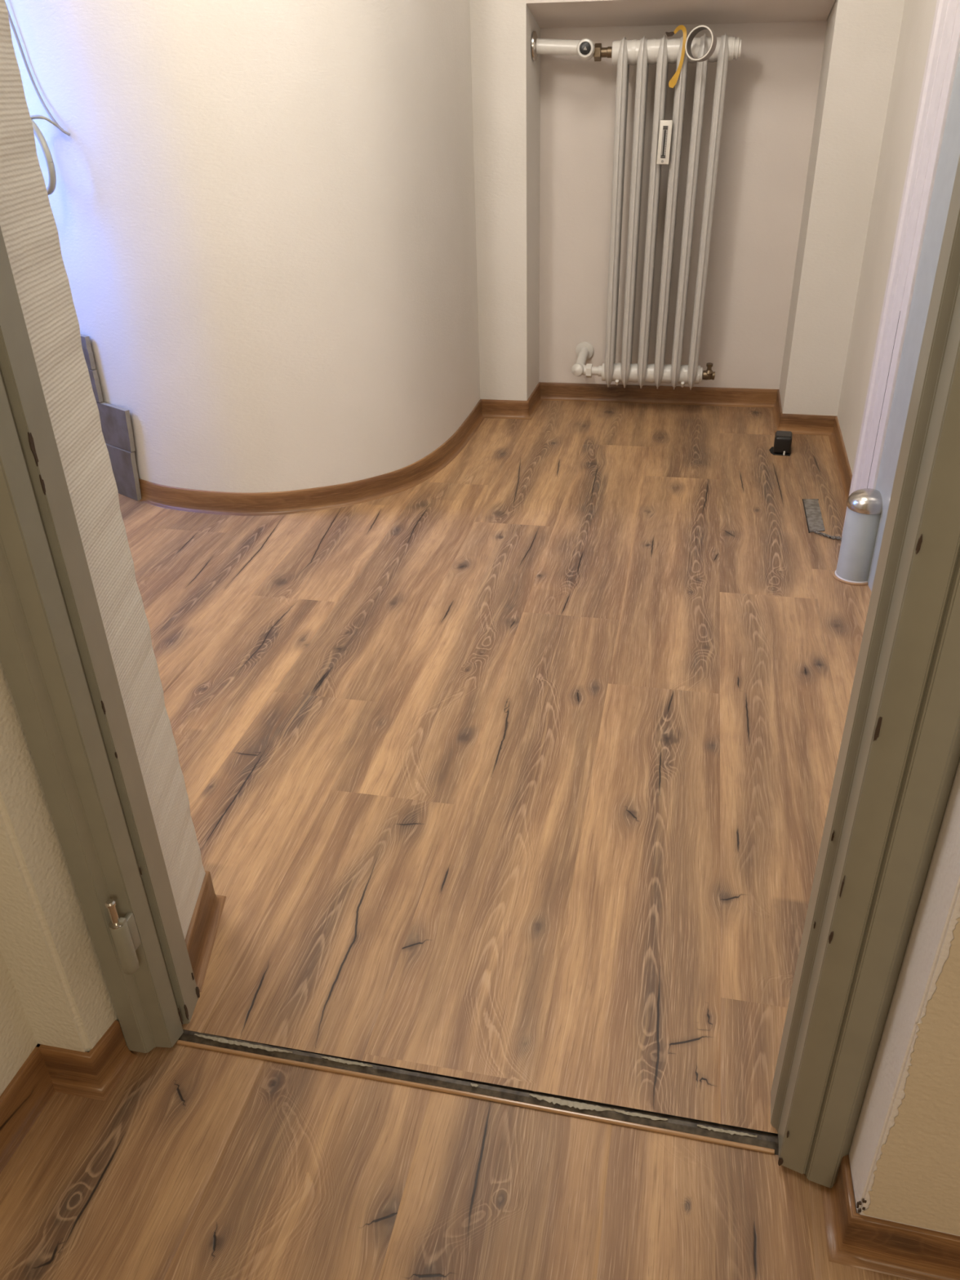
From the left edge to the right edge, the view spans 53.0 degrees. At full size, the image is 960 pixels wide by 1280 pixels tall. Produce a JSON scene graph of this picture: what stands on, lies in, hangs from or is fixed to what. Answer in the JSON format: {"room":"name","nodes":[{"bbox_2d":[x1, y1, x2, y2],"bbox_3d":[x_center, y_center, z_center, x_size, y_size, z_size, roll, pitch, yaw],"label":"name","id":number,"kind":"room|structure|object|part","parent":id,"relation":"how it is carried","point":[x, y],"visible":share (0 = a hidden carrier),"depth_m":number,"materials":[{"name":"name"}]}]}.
{"room":"hallway","nodes":[
{"label":"hallway","id":0,"kind":"room"},
{"bbox_2d":[0,658,126,1095],"bbox_3d":[-0.871,-0.018,-0.116,0.339,2.406,2.060,5,31,11],"label":"wall","id":1,"kind":"structure","parent":0,"point":[54,990],"depth_m":1.12,"materials":[{"name":"beige paint"}]},
{"bbox_2d":[0,1043,54,1173],"bbox_3d":[-0.758,1.001,0.457,0.020,0.065,1.852,5,31,12],"label":"baseboard","id":2,"kind":"structure","parent":1,"relation":"attached to","point":[24,1098],"depth_m":1.19,"materials":[{"name":"brown wood"}]},
{"bbox_2d":[0,0,205,939],"bbox_3d":[-1.549,-0.651,0.995,2.278,2.400,0.257,5,31,11],"label":"wall","id":3,"kind":"structure","parent":0,"point":[28,224],"depth_m":1.06,"materials":[{"name":"paint"}]},
{"bbox_2d":[35,1020,137,1101],"bbox_3d":[-0.508,0.535,1.238,0.097,0.065,0.070,5,31,11],"label":"baseboard","id":4,"kind":"structure","parent":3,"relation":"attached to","point":[95,1073],"depth_m":1.23,"materials":[{"name":"brown wood"}]},
{"bbox_2d":[184,871,226,991],"bbox_3d":[-0.520,0.411,1.438,0.296,0.065,0.182,5,31,11],"label":"baseboard","id":5,"kind":"structure","parent":3,"relation":"attached to","point":[204,923],"depth_m":1.42,"materials":[{"name":"brown wood"}]},
{"bbox_2d":[4,0,540,493],"bbox_3d":[-1.062,-1.764,2.866,2.311,2.400,1.261,5,31,11],"label":"wall","id":6,"kind":"structure","parent":0,"point":[299,240],"depth_m":2.60,"materials":[{"name":"white paint"}]},
{"bbox_2d":[4,1,70,136],"bbox_3d":[-1.122,-1.451,2.410,0.184,0.336,0.017,21,37,33],"label":"cable","id":7,"kind":"object","parent":6,"relation":"attached to","point":[59,126],"visible":0.95,"depth_m":2.44,"materials":[{"name":"white plastic"}]},
{"bbox_2d":[30,115,62,195],"bbox_3d":[-1.143,-1.250,2.478,0.157,0.188,0.066,8,32,16],"label":"cable","id":8,"kind":"object","parent":6,"relation":"attached to","point":[51,188],"visible":0.56,"depth_m":2.44,"materials":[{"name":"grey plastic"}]},
{"bbox_2d":[80,333,103,402],"bbox_3d":[-1.190,-0.816,2.865,0.158,0.191,0.014,22,38,34],"label":"wall tile","id":9,"kind":"object","parent":6,"relation":"attached to","point":[86,343],"depth_m":2.82,"materials":[{"name":"grey tile"}]},
{"bbox_2d":[96,401,135,452],"bbox_3d":[-1.092,-0.640,2.880,0.177,0.127,0.014,22,38,34],"label":"wall tile","id":10,"kind":"structure","parent":6,"relation":"attached to","point":[116,424],"depth_m":2.86,"materials":[{"name":"grey tile"}]},
{"bbox_2d":[105,443,141,501],"bbox_3d":[-1.104,-0.520,2.963,0.179,0.157,0.014,22,38,34],"label":"wall tile","id":11,"kind":"structure","parent":6,"relation":"attached to","point":[123,463],"depth_m":2.94,"materials":[{"name":"grey tile"}]},
{"bbox_2d":[138,399,484,515],"bbox_3d":[-0.483,-0.571,3.111,1.390,0.065,0.590,-15,33,-21],"label":"baseboard","id":12,"kind":"structure","parent":6,"relation":"attached to","point":[304,500],"depth_m":2.88,"materials":[{"name":"brown wood"}]},
{"bbox_2d":[481,382,542,419],"bbox_3d":[0.123,-0.915,3.664,0.199,0.065,0.268,5,31,11],"label":"baseboard","id":13,"kind":"structure","parent":6,"relation":"attached to","point":[491,408],"depth_m":3.57,"materials":[{"name":"brown wood"}]},
{"bbox_2d":[0,400,908,1279],"bbox_3d":[-0.529,0.272,1.839,4.300,0.100,5.200,5,31,11],"label":"floor","id":14,"kind":"structure","parent":0,"point":[514,765],"depth_m":1.56,"materials":[{"name":"brown laminate"}]},
{"bbox_2d":[176,1029,778,1155],"bbox_3d":[-0.019,0.566,1.219,0.785,0.014,0.026,5,31,11],"label":"trim","id":15,"kind":"structure","parent":14,"relation":"on","point":[744,1139],"depth_m":1.21,"materials":[{"name":"metal"}]},
{"bbox_2d":[768,430,792,456],"bbox_3d":[0.993,-0.651,3.174,0.070,0.060,0.082,7,31,15],"label":"box","id":16,"kind":"object","parent":14,"relation":"on","point":[783,439],"visible":1,"depth_m":3.15,"materials":[{"name":"plastic"}]},
{"bbox_3d":[0.998,-0.676,3.160,0.046,0.002,0.057,7,32,15],"label":"box lid","id":17,"kind":"part","parent":16,"relation":"part of","materials":[{"name":"black plastic"}]},
{"bbox_2d":[802,498,824,533],"bbox_3d":[0.945,-0.354,2.725,0.046,0.005,0.250,5,31,11],"label":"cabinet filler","id":18,"kind":"object","parent":14,"relation":"on","point":[814,518],"visible":1,"depth_m":2.72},
{"bbox_2d":[813,529,841,539],"bbox_3d":[0.939,-0.283,2.598,0.094,0.008,0.020,25,40,38],"label":"strip","id":19,"kind":"object","parent":14,"relation":"on","point":[834,537],"visible":0.88,"depth_m":2.59,"materials":[{"name":"metal"}]},
{"bbox_2d":[834,488,882,582],"bbox_3d":[0.929,-0.257,2.340,0.096,0.226,0.096,5,31,11],"label":"spray can","id":20,"kind":"object","parent":14,"relation":"on","point":[864,506],"visible":0.88,"depth_m":2.31,"materials":[{"name":"metal"}]},
{"bbox_2d":[831,571,868,585],"bbox_3d":[0.928,-0.138,2.358,0.056,0.007,0.158,-17,33,-23],"label":"trim","id":21,"kind":"structure","parent":20,"relation":"attached to","point":[833,575],"depth_m":2.36,"materials":[{"name":"beige wood"}]},
{"bbox_2d":[525,0,835,28],"bbox_3d":[0.588,-2.398,2.656,0.902,1.182,0.296,5,31,11],"label":"wall","id":22,"kind":"structure","parent":0,"point":[548,14],"depth_m":2.95,"materials":[{"name":"white paint"}]},
{"bbox_2d":[538,17,827,389],"bbox_3d":[0.652,-1.976,3.138,1.102,2.400,0.125,5,31,11],"label":"wall","id":23,"kind":"structure","parent":0,"point":[771,91],"depth_m":3.33,"materials":[{"name":"white paint"}]},
{"bbox_2d":[531,31,742,390],"bbox_3d":[0.515,-1.435,3.295,0.662,1.121,0.202,5,31,11],"label":"radiator","id":24,"kind":"object","parent":23,"relation":"attached to","point":[663,51],"visible":0.96,"depth_m":3.17,"materials":[{"name":"metal"}]},
{"bbox_2d":[656,120,672,164],"bbox_3d":[0.588,-1.585,3.065,0.039,0.125,0.019,6,31,10],"label":"meter","id":25,"kind":"object","parent":24,"relation":"attached to","point":[665,126],"visible":1,"depth_m":3.06,"materials":[{"name":"white plastic"}]},
{"bbox_3d":[0.586,-1.582,3.058,0.016,0.092,0.002,6,31,10],"label":"scale plate","id":26,"kind":"part","parent":25,"relation":"part of","materials":[{"name":"white plastic"}]},
{"bbox_2d":[665,25,686,88],"bbox_3d":[0.599,-1.795,2.963,0.066,0.166,0.047,5,31,11],"label":"strap","id":27,"kind":"object","parent":24,"relation":"hanging from","point":[673,82],"visible":1,"depth_m":2.95,"materials":[{"name":"fabric"}]},
{"bbox_2d":[684,25,716,62],"bbox_3d":[0.664,-1.792,2.893,0.091,0.094,0.043,22,38,35],"label":"tape roll","id":28,"kind":"object","parent":24,"relation":"on","point":[694,32],"visible":1,"depth_m":2.89,"materials":[{"name":"plastic"}]},
{"bbox_2d":[539,382,777,408],"bbox_3d":[0.669,-0.935,3.669,0.901,0.065,0.020,5,31,11],"label":"baseboard","id":29,"kind":"structure","parent":23,"relation":"attached to","point":[575,392],"depth_m":3.67,"materials":[{"name":"brown wood"}]},
{"bbox_2d":[779,0,937,474],"bbox_3d":[0.952,-1.209,1.813,0.333,2.400,2.753,5,31,11],"label":"wall","id":30,"kind":"structure","parent":0,"point":[875,52],"depth_m":2.90,"materials":[{"name":"white paint"}]},
{"bbox_2d":[772,389,852,511],"bbox_3d":[1.065,-0.606,3.088,0.199,0.065,1.164,5,31,11],"label":"baseboard","id":31,"kind":"structure","parent":30,"relation":"attached to","point":[797,424],"depth_m":3.30,"materials":[{"name":"brown wood"}]},
{"bbox_2d":[841,0,959,537],"bbox_3d":[0.950,-1.265,1.909,0.050,2.400,0.210,5,31,11],"label":"trim","id":32,"kind":"structure","parent":30,"relation":"attached to","point":[944,48],"depth_m":2.11,"materials":[{"name":"white wood"}]},
{"bbox_2d":[867,50,959,591],"bbox_3d":[0.821,-0.867,1.238,0.077,2.400,1.370,5,31,11],"label":"door","id":33,"kind":"structure","parent":30,"relation":"in","point":[949,153],"depth_m":2.04,"materials":[{"name":"white wood"}]},
{"bbox_2d":[848,758,959,1235],"bbox_3d":[0.863,-0.411,0.463,0.971,2.406,0.382,6,31,13],"label":"wall","id":34,"kind":"structure","parent":0,"point":[917,1183],"depth_m":0.91,"materials":[{"name":"beige paint"}]},
{"bbox_2d":[856,1198,866,1213],"bbox_3d":[0.398,0.589,1.002,0.012,0.022,0.002,5,31,11],"label":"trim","id":35,"kind":"structure","parent":34,"relation":"attached to","point":[859,1202],"depth_m":1.00,"materials":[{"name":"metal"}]},
{"bbox_2d":[820,1155,959,1279],"bbox_3d":[0.847,0.663,0.948,0.963,0.065,0.090,6,31,13],"label":"baseboard","id":36,"kind":"structure","parent":34,"relation":"attached to","point":[854,1239],"depth_m":1.02,"materials":[{"name":"brown wood"}]},
{"bbox_3d":[-0.069,-1.361,0.100,0.920,0.350,0.100,5,31,11],"label":"wall","id":37,"kind":"structure","parent":0,"visible":0},
{"bbox_2d":[0,155,959,1187],"bbox_3d":[-0.039,-0.327,0.699,0.920,2.061,0.121,5,31,11],"label":"door frame","id":38,"kind":"structure","parent":37,"relation":"in","point":[899,757],"depth_m":0.93,"materials":[{"name":"beige wood"}]},
{"bbox_3d":[-0.454,-0.342,0.805,0.064,2.000,0.100,5,31,11],"label":"frame post","id":39,"kind":"part","parent":38,"relation":"part of","materials":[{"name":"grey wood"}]},
{"bbox_3d":[0.367,-0.269,0.637,0.093,2.000,0.112,5,31,11],"label":"frame post","id":40,"kind":"part","parent":38,"relation":"part of","materials":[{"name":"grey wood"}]}
]}

